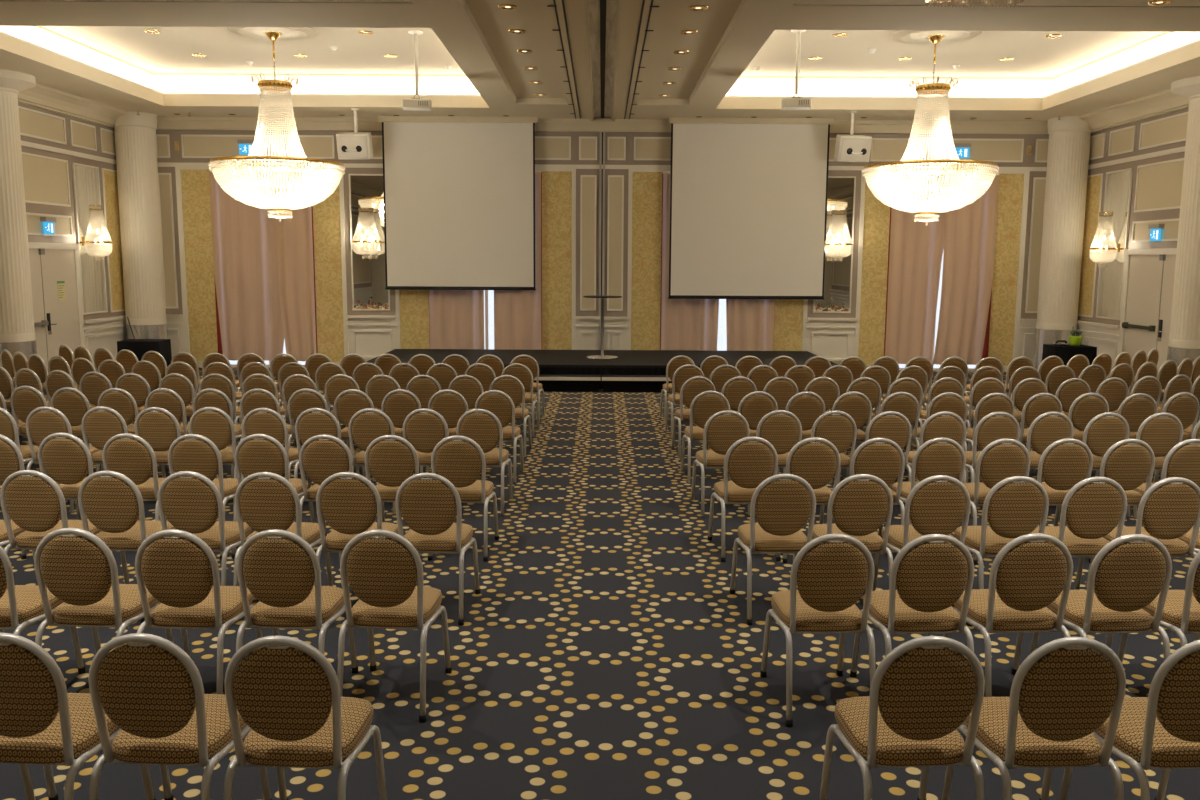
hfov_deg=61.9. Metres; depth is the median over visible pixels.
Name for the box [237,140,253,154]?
exit sign
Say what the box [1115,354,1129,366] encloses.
cushion
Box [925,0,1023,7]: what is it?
chandelier
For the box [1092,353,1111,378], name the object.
banquet chair
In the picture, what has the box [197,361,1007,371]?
baseboard
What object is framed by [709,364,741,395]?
banquet chair
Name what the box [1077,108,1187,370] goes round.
wall
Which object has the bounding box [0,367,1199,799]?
floor
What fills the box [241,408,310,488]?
banquet chair
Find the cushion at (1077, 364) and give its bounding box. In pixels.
[1068,357,1087,377]
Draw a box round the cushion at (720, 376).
[712,367,738,392]
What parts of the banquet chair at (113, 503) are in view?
frame, leg, seat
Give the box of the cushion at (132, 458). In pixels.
[106,439,152,484]
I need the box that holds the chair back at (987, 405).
[977,397,1011,421]
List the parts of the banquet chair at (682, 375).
leg, leg, seat, frame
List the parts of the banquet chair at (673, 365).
leg, leg, seat, frame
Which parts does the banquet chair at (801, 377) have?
frame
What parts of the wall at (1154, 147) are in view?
wallpaper panel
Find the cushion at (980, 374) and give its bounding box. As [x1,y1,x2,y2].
[973,369,999,385]
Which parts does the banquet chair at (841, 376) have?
frame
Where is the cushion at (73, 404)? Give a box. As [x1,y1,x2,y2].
[54,391,86,425]
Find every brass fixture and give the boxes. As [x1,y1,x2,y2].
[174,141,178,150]
[1027,146,1031,154]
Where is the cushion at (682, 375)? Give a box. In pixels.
[675,367,701,392]
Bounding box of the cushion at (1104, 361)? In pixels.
[1094,356,1110,376]
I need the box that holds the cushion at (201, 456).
[172,439,218,480]
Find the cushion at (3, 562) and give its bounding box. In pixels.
[0,559,6,598]
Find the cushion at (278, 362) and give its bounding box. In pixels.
[273,356,294,378]
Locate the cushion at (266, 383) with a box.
[245,377,274,396]
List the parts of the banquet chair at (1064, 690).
leg, rail, leg, seat, leg, frame, leg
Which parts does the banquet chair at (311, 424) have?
leg, frame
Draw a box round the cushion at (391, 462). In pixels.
[369,440,414,486]
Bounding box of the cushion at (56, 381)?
[47,373,72,397]
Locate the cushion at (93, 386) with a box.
[82,375,109,405]
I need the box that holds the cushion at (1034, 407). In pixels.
[1024,397,1058,427]
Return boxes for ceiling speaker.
[336,108,372,159]
[834,111,871,161]
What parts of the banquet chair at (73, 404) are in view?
frame, seat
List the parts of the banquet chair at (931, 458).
seat, frame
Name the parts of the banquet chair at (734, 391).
frame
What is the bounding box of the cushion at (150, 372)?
[133,363,158,390]
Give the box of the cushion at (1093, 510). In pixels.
[1066,483,1122,538]
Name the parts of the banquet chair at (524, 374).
frame, seat, leg, leg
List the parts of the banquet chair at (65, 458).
frame, seat, leg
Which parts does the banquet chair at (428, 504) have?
frame, seat, leg, rail, leg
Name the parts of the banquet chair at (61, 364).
frame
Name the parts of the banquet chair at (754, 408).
seat, frame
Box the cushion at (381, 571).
[346,537,416,607]
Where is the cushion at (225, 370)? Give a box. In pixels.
[205,365,232,383]
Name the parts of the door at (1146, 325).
lock plate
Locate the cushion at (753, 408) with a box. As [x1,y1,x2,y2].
[741,395,774,429]
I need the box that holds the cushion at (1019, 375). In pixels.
[1012,369,1038,390]
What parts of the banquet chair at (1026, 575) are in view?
rail, leg, seat, leg, frame, leg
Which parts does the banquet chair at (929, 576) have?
leg, rail, leg, seat, frame, leg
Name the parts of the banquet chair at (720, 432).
leg, leg, seat, frame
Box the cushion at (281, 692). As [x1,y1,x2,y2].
[233,645,331,740]
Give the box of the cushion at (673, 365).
[668,358,692,380]
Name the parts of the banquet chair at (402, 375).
frame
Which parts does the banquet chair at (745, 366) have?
frame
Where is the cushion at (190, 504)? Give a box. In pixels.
[162,477,218,532]
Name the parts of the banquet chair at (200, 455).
frame, leg, seat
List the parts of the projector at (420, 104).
ceiling plate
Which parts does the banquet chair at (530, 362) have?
frame, seat, leg, leg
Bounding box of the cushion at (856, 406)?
[835,395,868,428]
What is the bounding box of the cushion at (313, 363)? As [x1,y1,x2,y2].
[307,356,328,380]
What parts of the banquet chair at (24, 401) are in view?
seat, frame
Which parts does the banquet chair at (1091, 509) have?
seat, leg, frame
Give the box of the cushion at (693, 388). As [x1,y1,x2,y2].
[683,379,712,408]
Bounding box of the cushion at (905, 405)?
[883,396,916,424]
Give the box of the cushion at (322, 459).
[303,440,348,485]
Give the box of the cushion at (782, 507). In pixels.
[755,480,810,535]
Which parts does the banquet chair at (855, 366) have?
frame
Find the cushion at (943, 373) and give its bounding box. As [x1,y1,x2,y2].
[936,369,962,385]
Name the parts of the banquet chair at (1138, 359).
frame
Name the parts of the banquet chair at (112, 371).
frame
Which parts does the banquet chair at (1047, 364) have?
frame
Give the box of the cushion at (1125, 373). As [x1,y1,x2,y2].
[1111,366,1132,387]
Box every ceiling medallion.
[227,27,316,40]
[891,30,981,44]
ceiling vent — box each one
[547,0,580,118]
[624,0,658,118]
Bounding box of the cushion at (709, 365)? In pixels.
[702,358,725,382]
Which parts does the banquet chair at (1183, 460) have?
seat, frame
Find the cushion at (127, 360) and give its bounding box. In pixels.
[117,352,136,376]
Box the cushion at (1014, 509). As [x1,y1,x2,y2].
[987,482,1043,537]
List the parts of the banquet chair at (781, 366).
frame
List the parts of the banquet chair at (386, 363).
frame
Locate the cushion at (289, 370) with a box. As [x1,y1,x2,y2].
[280,365,306,385]
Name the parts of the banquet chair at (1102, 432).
seat, frame, leg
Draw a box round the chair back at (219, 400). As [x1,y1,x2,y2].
[196,392,229,416]
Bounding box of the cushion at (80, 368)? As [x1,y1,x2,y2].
[73,361,93,384]
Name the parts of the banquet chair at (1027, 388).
seat, frame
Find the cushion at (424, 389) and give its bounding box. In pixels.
[409,378,438,408]
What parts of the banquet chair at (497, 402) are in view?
frame, seat, leg, leg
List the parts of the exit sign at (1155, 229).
sign panel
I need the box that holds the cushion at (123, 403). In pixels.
[100,392,134,425]
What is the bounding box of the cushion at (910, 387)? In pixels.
[890,381,919,403]
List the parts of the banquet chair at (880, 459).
seat, frame, leg, leg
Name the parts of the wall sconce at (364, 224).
lamp shade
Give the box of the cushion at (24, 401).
[13,390,43,422]
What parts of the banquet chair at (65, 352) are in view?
frame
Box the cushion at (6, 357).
[1,352,14,377]
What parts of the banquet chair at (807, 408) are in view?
frame, seat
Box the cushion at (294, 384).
[285,377,314,401]
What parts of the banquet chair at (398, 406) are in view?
seat, frame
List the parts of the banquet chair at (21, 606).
frame, leg, seat, rail, leg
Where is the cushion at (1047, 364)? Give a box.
[1040,358,1061,382]
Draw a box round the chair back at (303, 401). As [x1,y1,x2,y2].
[291,392,324,420]
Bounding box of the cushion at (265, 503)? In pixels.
[240,478,295,531]
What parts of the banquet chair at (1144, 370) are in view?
frame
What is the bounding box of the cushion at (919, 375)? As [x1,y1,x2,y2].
[899,368,925,389]
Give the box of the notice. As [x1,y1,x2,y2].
[57,281,65,300]
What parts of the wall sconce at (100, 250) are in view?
lamp shade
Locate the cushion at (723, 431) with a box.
[707,415,745,454]
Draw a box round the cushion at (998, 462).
[980,444,1025,488]
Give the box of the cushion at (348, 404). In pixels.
[337,393,370,426]
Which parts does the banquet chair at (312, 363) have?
frame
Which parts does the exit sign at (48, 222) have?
sign panel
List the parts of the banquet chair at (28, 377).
frame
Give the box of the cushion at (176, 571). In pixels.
[141,536,212,607]
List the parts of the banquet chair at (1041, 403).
seat, frame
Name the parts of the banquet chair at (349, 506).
leg, frame, seat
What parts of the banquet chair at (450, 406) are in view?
frame, seat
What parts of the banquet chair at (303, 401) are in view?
frame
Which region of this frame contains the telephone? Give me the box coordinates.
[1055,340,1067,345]
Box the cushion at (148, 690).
[97,643,195,737]
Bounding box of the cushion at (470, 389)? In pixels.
[451,378,480,409]
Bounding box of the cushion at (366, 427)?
[352,413,390,451]
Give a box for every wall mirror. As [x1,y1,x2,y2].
[72,163,107,314]
[348,174,389,310]
[813,176,855,312]
[1096,168,1132,319]
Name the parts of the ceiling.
coffer moulding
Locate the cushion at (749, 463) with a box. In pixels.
[728,442,773,487]
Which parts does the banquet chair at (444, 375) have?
frame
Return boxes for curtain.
[209,170,283,360]
[275,171,317,360]
[429,290,483,348]
[494,171,541,349]
[660,172,718,350]
[726,299,774,350]
[884,174,945,363]
[933,173,998,364]
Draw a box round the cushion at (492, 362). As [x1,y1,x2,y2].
[478,357,501,380]
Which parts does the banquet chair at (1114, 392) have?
frame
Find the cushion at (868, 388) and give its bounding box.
[849,380,878,408]
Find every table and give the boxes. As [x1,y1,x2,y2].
[117,339,171,377]
[583,296,621,358]
[1042,344,1096,368]
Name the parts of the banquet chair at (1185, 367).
frame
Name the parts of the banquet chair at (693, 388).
leg, leg, seat, frame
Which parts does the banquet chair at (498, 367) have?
frame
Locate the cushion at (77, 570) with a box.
[40,536,111,605]
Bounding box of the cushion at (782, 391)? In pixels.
[765,380,795,409]
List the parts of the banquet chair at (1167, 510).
leg, seat, frame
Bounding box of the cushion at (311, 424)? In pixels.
[298,412,337,443]
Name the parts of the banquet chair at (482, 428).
frame, seat, leg, leg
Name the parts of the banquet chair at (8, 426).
frame, seat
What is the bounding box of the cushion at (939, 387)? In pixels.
[931,381,960,400]
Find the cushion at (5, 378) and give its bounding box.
[0,369,11,398]
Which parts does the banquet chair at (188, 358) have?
frame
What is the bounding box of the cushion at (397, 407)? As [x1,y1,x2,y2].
[384,393,418,427]
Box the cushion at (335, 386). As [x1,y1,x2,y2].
[327,377,356,405]
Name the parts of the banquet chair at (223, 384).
frame, seat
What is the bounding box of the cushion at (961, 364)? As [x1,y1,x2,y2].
[942,359,965,374]
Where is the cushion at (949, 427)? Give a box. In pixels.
[923,416,962,448]
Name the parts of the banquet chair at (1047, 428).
seat, frame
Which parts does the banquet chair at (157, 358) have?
frame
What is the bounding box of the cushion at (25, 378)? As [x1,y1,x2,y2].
[16,371,39,390]
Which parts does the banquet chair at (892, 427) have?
frame, leg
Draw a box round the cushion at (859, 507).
[832,480,887,535]
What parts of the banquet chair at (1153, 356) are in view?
frame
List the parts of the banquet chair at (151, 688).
leg, frame, leg, seat, leg, rail, leg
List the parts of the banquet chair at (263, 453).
leg, frame, seat, leg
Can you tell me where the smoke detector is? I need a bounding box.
[868,48,875,52]
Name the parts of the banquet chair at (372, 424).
seat, frame, leg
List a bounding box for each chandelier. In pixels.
[208,31,344,222]
[862,35,998,225]
[925,0,1023,7]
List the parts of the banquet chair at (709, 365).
frame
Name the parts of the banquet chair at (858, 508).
seat, frame, leg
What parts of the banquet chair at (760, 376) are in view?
frame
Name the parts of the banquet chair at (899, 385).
frame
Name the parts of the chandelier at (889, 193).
chain, stem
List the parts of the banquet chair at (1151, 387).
frame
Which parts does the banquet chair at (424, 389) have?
frame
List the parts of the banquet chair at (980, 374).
seat, frame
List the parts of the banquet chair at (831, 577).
leg, rail, leg, seat, frame, leg, leg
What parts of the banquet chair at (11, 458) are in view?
frame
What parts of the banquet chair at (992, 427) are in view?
seat, leg, frame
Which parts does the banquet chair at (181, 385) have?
frame, seat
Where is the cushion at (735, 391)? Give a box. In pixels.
[724,380,753,410]
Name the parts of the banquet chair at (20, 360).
frame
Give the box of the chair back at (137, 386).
[118,376,147,407]
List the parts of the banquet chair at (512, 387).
frame, seat, leg, leg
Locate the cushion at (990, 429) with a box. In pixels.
[977,416,1016,450]
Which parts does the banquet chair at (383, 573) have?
leg, leg, frame, seat, leg, rail, leg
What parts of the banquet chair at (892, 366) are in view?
frame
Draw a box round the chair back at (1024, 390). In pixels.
[1014,381,1044,411]
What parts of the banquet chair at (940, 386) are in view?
seat, frame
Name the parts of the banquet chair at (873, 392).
frame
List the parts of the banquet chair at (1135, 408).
seat, frame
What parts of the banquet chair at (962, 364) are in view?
frame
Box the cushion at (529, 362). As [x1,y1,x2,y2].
[512,357,536,379]
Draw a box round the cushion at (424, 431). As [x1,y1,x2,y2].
[406,413,444,452]
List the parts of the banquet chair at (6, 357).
frame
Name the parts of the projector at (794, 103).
ceiling plate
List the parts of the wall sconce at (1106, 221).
lamp shade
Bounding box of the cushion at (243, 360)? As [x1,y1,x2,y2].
[239,356,262,373]
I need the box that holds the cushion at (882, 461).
[854,443,900,488]
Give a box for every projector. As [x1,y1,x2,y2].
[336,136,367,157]
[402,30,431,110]
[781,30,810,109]
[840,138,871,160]
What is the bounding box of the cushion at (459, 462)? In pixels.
[435,441,481,487]
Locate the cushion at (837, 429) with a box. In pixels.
[814,415,853,453]
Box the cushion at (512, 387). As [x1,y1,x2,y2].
[492,378,521,407]
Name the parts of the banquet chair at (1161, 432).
leg, seat, frame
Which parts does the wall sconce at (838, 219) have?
lamp shade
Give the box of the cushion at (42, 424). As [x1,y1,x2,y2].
[29,411,67,446]
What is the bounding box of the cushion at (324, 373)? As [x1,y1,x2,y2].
[317,365,343,391]
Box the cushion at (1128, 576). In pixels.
[1094,542,1165,611]
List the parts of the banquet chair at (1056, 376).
frame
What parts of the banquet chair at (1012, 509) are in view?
rail, leg, seat, frame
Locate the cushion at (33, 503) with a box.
[5,476,60,531]
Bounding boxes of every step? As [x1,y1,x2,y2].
[527,375,600,391]
[602,375,671,391]
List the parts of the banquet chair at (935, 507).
leg, rail, seat, frame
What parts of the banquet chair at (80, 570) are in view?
leg, frame, leg, seat, leg, rail, leg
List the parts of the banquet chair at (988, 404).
seat, leg, frame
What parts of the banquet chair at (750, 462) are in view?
leg, rail, leg, seat, frame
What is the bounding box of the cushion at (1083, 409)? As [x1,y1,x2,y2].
[1071,397,1105,431]
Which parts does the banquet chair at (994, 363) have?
frame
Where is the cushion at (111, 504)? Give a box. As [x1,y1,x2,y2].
[83,477,138,532]
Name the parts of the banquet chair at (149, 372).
frame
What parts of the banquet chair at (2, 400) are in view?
frame, seat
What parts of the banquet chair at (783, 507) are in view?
leg, rail, leg, seat, frame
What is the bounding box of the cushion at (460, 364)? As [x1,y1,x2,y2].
[445,357,467,378]
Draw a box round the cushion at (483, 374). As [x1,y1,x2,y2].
[467,366,493,391]
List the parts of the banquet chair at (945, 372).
frame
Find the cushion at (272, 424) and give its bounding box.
[245,412,284,443]
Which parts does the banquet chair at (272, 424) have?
frame, seat, leg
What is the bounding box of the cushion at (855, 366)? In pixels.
[842,359,863,380]
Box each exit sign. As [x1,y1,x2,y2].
[40,217,55,233]
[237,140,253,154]
[954,143,970,157]
[1148,224,1164,240]
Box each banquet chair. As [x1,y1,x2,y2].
[0,366,46,415]
[0,392,25,427]
[0,407,38,476]
[0,434,67,559]
[0,470,112,553]
[0,520,35,557]
[0,546,85,673]
[0,632,155,799]
[1,349,14,388]
[10,386,47,475]
[11,352,44,414]
[14,368,49,442]
[19,764,36,799]
[26,406,104,511]
[27,354,77,399]
[34,528,173,660]
[38,433,97,519]
[45,370,95,439]
[48,356,79,390]
[51,387,92,446]
[58,344,73,368]
[71,358,95,389]
[74,346,93,364]
[78,471,177,622]
[79,371,111,411]
[81,406,127,463]
[88,633,271,799]
[94,348,113,371]
[96,388,167,476]
[98,359,125,387]
[102,433,175,520]
[115,373,150,416]
[116,349,161,405]
[131,360,160,423]
[134,407,180,477]
[135,529,263,693]
[141,351,191,405]
[145,388,188,435]
[157,471,250,603]
[159,373,194,440]
[165,362,198,423]
[167,434,253,559]
[171,352,201,405]
[189,407,240,511]
[193,388,241,478]
[199,374,240,444]
[202,353,239,404]
[203,362,242,420]
[223,636,386,799]
[231,434,314,558]
[233,472,332,622]
[236,529,357,672]
[237,353,281,405]
[239,362,289,424]
[240,388,299,471]
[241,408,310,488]
[242,374,296,445]
[270,353,297,405]
[278,362,309,405]
[282,374,317,445]
[288,388,343,447]
[294,408,359,484]
[299,434,375,536]
[305,354,333,409]
[314,472,398,587]
[315,362,346,426]
[325,374,360,451]
[334,389,375,481]
[337,529,451,722]
[340,354,366,376]
[347,408,395,513]
[352,363,383,394]
[364,435,420,557]
[365,375,400,410]
[374,354,401,408]
[381,389,422,472]
[389,363,419,392]
[395,473,479,625]
[400,408,448,506]
[406,375,451,440]
[408,354,436,377]
[426,363,457,392]
[426,389,467,472]
[428,435,498,561]
[441,354,469,378]
[448,375,483,414]
[456,409,512,513]
[464,363,495,394]
[475,390,523,481]
[476,354,504,387]
[489,375,531,456]
[501,363,539,436]
[510,355,544,421]
[660,355,695,420]
[665,364,703,437]
[671,376,715,457]
[681,391,731,482]
[691,410,750,515]
[700,355,728,388]
[708,436,780,561]
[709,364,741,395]
[721,376,756,416]
[730,474,815,624]
[735,356,763,379]
[738,391,778,473]
[746,365,778,394]
[755,410,801,514]
[760,534,875,726]
[763,377,798,442]
[768,356,796,379]
[783,391,824,478]
[783,437,840,562]
[784,365,814,395]
[804,356,831,410]
[804,377,839,412]
[810,410,856,511]
[812,474,892,593]
[819,636,984,799]
[821,365,852,395]
[830,391,871,482]
[832,438,904,536]
[838,356,865,423]
[844,377,881,454]
[846,411,911,488]
[850,534,974,677]
[859,366,890,428]
[872,356,898,395]
[872,475,971,626]
[875,377,922,449]
[879,392,919,450]
[882,437,965,538]
[884,366,927,409]
[897,411,965,482]
[905,357,932,392]
[905,392,967,482]
[911,377,963,428]
[917,366,965,427]
[923,357,967,409]
[941,637,1125,799]
[943,533,1072,696]
[954,476,1048,588]
[955,438,1029,564]
[959,412,1019,516]
[963,366,1002,425]
[965,357,1003,423]
[965,393,1014,482]
[966,378,1005,450]
[1003,356,1033,394]
[1008,366,1040,425]
[1012,378,1047,445]
[1014,356,1063,406]
[1019,393,1061,481]
[1020,365,1075,428]
[1026,412,1073,481]
[1027,438,1092,562]
[1030,378,1090,449]
[1030,477,1126,624]
[1030,534,1171,660]
[1044,354,1089,383]
[1059,640,1199,799]
[1068,393,1108,446]
[1078,364,1105,392]
[1082,412,1129,516]
[1085,477,1199,589]
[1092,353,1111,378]
[1096,377,1127,411]
[1099,439,1154,505]
[1106,350,1146,383]
[1106,352,1131,388]
[1109,363,1133,395]
[1112,376,1161,412]
[1117,393,1157,481]
[1118,551,1199,662]
[1128,360,1177,396]
[1130,362,1157,394]
[1133,439,1199,494]
[1134,348,1159,403]
[1134,412,1182,517]
[1153,420,1199,482]
[1157,374,1191,412]
[1158,375,1199,424]
[1159,392,1199,479]
[1162,358,1193,390]
[1178,526,1199,552]
[1183,416,1199,434]
[1191,356,1199,383]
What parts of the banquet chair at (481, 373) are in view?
frame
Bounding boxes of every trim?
[17,83,125,127]
[156,117,1047,133]
[579,0,626,121]
[599,132,604,349]
[1080,89,1188,132]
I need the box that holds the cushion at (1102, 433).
[1086,417,1125,456]
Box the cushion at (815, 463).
[790,443,835,488]
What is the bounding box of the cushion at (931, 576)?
[896,542,967,611]
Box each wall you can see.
[18,102,125,366]
[156,118,1048,370]
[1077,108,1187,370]
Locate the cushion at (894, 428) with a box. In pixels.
[869,416,907,452]
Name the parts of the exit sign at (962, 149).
sign panel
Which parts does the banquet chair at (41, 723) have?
frame, leg, seat, leg, rail, leg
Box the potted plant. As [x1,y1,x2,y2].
[1069,326,1082,345]
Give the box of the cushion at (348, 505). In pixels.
[321,478,376,533]
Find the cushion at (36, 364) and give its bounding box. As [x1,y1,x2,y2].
[29,357,45,382]
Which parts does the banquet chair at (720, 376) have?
frame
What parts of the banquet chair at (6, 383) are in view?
frame, seat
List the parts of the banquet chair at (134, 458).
frame, seat, leg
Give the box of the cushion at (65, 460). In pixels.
[42,438,87,484]
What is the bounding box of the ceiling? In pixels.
[0,0,1199,120]
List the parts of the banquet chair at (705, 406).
leg, leg, seat, frame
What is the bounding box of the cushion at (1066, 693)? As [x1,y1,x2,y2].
[1018,646,1117,740]
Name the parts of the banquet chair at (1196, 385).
frame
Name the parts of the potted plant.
pot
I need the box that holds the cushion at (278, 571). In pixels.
[243,537,314,607]
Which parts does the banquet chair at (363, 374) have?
frame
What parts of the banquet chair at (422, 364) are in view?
frame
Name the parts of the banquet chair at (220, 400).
frame, leg, seat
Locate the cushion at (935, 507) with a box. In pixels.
[909,481,965,535]
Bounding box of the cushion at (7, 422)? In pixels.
[0,411,14,441]
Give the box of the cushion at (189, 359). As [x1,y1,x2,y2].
[173,354,196,372]
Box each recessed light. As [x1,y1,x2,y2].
[145,30,159,33]
[192,54,205,56]
[294,54,306,56]
[359,31,372,34]
[384,55,396,57]
[498,4,516,9]
[508,29,525,33]
[517,50,531,52]
[524,67,537,69]
[529,81,542,83]
[663,82,675,84]
[668,67,681,70]
[674,50,688,53]
[680,30,697,34]
[689,5,707,10]
[809,57,821,59]
[833,33,846,36]
[898,57,911,59]
[1000,58,1013,60]
[1046,34,1061,37]
[1148,0,1170,5]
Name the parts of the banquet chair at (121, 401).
frame, seat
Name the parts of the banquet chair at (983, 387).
leg, seat, frame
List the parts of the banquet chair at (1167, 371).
frame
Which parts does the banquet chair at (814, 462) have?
frame, seat, leg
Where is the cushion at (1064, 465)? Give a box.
[1042,443,1088,489]
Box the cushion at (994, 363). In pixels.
[977,360,1000,372]
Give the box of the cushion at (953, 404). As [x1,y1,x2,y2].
[930,396,963,421]
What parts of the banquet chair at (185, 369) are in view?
frame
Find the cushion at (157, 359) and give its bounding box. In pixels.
[143,353,164,377]
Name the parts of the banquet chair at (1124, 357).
frame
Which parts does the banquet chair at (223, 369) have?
frame, seat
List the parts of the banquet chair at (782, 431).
frame, seat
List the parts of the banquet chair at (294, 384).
frame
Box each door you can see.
[29,248,79,373]
[1122,254,1175,387]
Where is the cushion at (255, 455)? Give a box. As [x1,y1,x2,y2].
[238,439,284,481]
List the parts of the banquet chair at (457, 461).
frame, seat, leg, leg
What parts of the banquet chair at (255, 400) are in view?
frame, seat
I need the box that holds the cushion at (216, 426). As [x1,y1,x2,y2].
[192,411,231,450]
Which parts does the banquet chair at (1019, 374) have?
frame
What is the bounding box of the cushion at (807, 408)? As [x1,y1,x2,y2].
[788,395,821,430]
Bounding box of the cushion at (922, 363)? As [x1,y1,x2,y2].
[908,359,930,379]
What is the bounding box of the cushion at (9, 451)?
[0,439,19,484]
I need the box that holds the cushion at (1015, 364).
[1009,359,1031,379]
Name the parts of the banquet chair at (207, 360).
frame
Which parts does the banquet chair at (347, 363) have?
frame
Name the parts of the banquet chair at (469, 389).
frame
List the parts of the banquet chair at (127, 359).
frame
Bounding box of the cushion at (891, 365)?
[873,359,896,382]
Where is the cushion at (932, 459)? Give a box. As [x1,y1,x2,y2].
[916,443,961,482]
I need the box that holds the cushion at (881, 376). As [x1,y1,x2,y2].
[863,368,888,393]
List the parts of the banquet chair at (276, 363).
frame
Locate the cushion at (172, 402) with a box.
[148,392,182,422]
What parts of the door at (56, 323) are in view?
lock plate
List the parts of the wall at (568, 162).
wallpaper panel, wallpaper panel, wallpaper panel, wallpaper panel, wallpaper panel, wallpaper panel, wallpaper panel, wallpaper panel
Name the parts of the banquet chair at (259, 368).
frame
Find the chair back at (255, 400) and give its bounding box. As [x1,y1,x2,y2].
[243,392,276,419]
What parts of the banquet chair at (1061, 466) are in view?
seat, leg, frame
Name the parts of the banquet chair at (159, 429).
frame, seat, leg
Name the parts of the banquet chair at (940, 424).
seat, frame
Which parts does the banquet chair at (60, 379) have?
frame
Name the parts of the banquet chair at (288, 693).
leg, leg, frame, seat, leg, rail, leg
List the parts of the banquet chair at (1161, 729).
leg, rail, leg, seat, leg, frame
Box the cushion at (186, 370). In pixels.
[167,364,194,386]
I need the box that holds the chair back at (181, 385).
[161,376,191,406]
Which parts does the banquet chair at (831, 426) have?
frame, seat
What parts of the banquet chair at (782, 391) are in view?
frame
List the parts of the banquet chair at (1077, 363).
frame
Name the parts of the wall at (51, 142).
wallpaper panel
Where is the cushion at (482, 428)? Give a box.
[460,413,498,452]
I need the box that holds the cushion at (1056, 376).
[1047,368,1073,394]
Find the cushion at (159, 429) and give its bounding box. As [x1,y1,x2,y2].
[138,412,176,451]
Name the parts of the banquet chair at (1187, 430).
seat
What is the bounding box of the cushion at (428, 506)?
[400,479,455,534]
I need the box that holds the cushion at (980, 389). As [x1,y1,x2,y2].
[972,381,1002,407]
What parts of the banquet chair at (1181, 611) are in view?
leg, rail, seat, leg, frame, leg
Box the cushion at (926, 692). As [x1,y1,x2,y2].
[878,645,975,740]
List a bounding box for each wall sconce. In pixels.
[84,205,112,260]
[352,208,381,258]
[824,210,852,261]
[1089,212,1117,266]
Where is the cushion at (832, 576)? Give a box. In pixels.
[797,542,867,611]
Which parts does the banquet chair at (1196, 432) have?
leg, frame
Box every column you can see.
[0,69,36,399]
[113,111,167,339]
[1034,116,1091,369]
[1167,76,1199,384]
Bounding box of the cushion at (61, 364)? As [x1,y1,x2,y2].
[50,358,68,373]
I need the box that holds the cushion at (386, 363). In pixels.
[376,356,398,377]
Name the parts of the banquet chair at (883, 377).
frame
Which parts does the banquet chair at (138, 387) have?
frame, seat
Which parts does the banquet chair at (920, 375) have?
frame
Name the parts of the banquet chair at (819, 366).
frame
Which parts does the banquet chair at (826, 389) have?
frame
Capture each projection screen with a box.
[378,116,537,289]
[668,117,833,299]
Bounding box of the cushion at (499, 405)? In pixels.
[478,394,511,427]
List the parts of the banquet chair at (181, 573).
leg, frame, leg, seat, leg, rail, leg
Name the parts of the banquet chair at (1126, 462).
seat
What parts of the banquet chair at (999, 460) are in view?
seat, leg, frame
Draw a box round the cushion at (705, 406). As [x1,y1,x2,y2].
[693,395,726,428]
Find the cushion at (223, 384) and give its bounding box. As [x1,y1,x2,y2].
[202,377,232,400]
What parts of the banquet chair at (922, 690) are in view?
leg, rail, leg, seat, leg, frame, leg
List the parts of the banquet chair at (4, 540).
rail, seat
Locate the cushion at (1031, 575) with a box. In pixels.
[996,540,1066,610]
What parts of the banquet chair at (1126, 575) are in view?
leg, rail, leg, seat, leg, frame, leg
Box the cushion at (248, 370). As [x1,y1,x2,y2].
[243,365,269,381]
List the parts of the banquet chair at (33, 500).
leg, frame, seat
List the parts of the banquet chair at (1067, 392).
frame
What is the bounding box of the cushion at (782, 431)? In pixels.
[759,415,798,453]
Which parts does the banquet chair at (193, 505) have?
frame, seat, leg, rail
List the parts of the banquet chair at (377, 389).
frame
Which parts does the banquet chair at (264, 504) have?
leg, frame, seat, rail, leg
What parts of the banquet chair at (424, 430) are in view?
frame, seat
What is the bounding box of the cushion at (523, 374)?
[504,366,530,391]
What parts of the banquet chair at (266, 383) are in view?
frame, seat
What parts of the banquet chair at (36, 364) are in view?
frame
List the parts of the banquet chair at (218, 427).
frame, seat, leg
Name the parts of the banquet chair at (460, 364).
frame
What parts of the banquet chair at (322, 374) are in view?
frame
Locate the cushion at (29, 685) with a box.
[0,642,58,737]
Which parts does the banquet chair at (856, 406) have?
frame, seat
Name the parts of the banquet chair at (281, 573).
leg, leg, frame, seat, leg, rail, leg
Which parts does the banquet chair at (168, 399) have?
seat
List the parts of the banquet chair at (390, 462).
leg, frame, seat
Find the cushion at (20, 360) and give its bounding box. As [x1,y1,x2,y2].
[14,354,26,372]
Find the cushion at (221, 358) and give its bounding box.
[204,355,227,368]
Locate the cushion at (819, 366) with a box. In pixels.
[805,359,828,380]
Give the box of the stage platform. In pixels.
[367,349,837,388]
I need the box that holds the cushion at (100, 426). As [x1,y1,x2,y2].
[85,411,123,449]
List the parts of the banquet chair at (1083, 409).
seat, frame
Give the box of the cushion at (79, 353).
[75,349,90,361]
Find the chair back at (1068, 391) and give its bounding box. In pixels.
[1058,381,1087,412]
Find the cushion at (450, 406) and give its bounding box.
[431,393,464,427]
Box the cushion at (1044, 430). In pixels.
[1030,416,1069,454]
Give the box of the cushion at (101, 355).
[95,350,110,368]
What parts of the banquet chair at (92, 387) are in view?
frame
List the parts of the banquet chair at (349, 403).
seat, frame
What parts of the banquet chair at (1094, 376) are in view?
frame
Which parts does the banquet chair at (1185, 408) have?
frame, seat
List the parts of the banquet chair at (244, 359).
frame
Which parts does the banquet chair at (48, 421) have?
leg, frame, seat, leg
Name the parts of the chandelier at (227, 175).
stem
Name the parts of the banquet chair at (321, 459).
leg, seat, frame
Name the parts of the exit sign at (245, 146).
sign panel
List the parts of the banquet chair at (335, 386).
frame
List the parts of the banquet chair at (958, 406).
seat, frame, leg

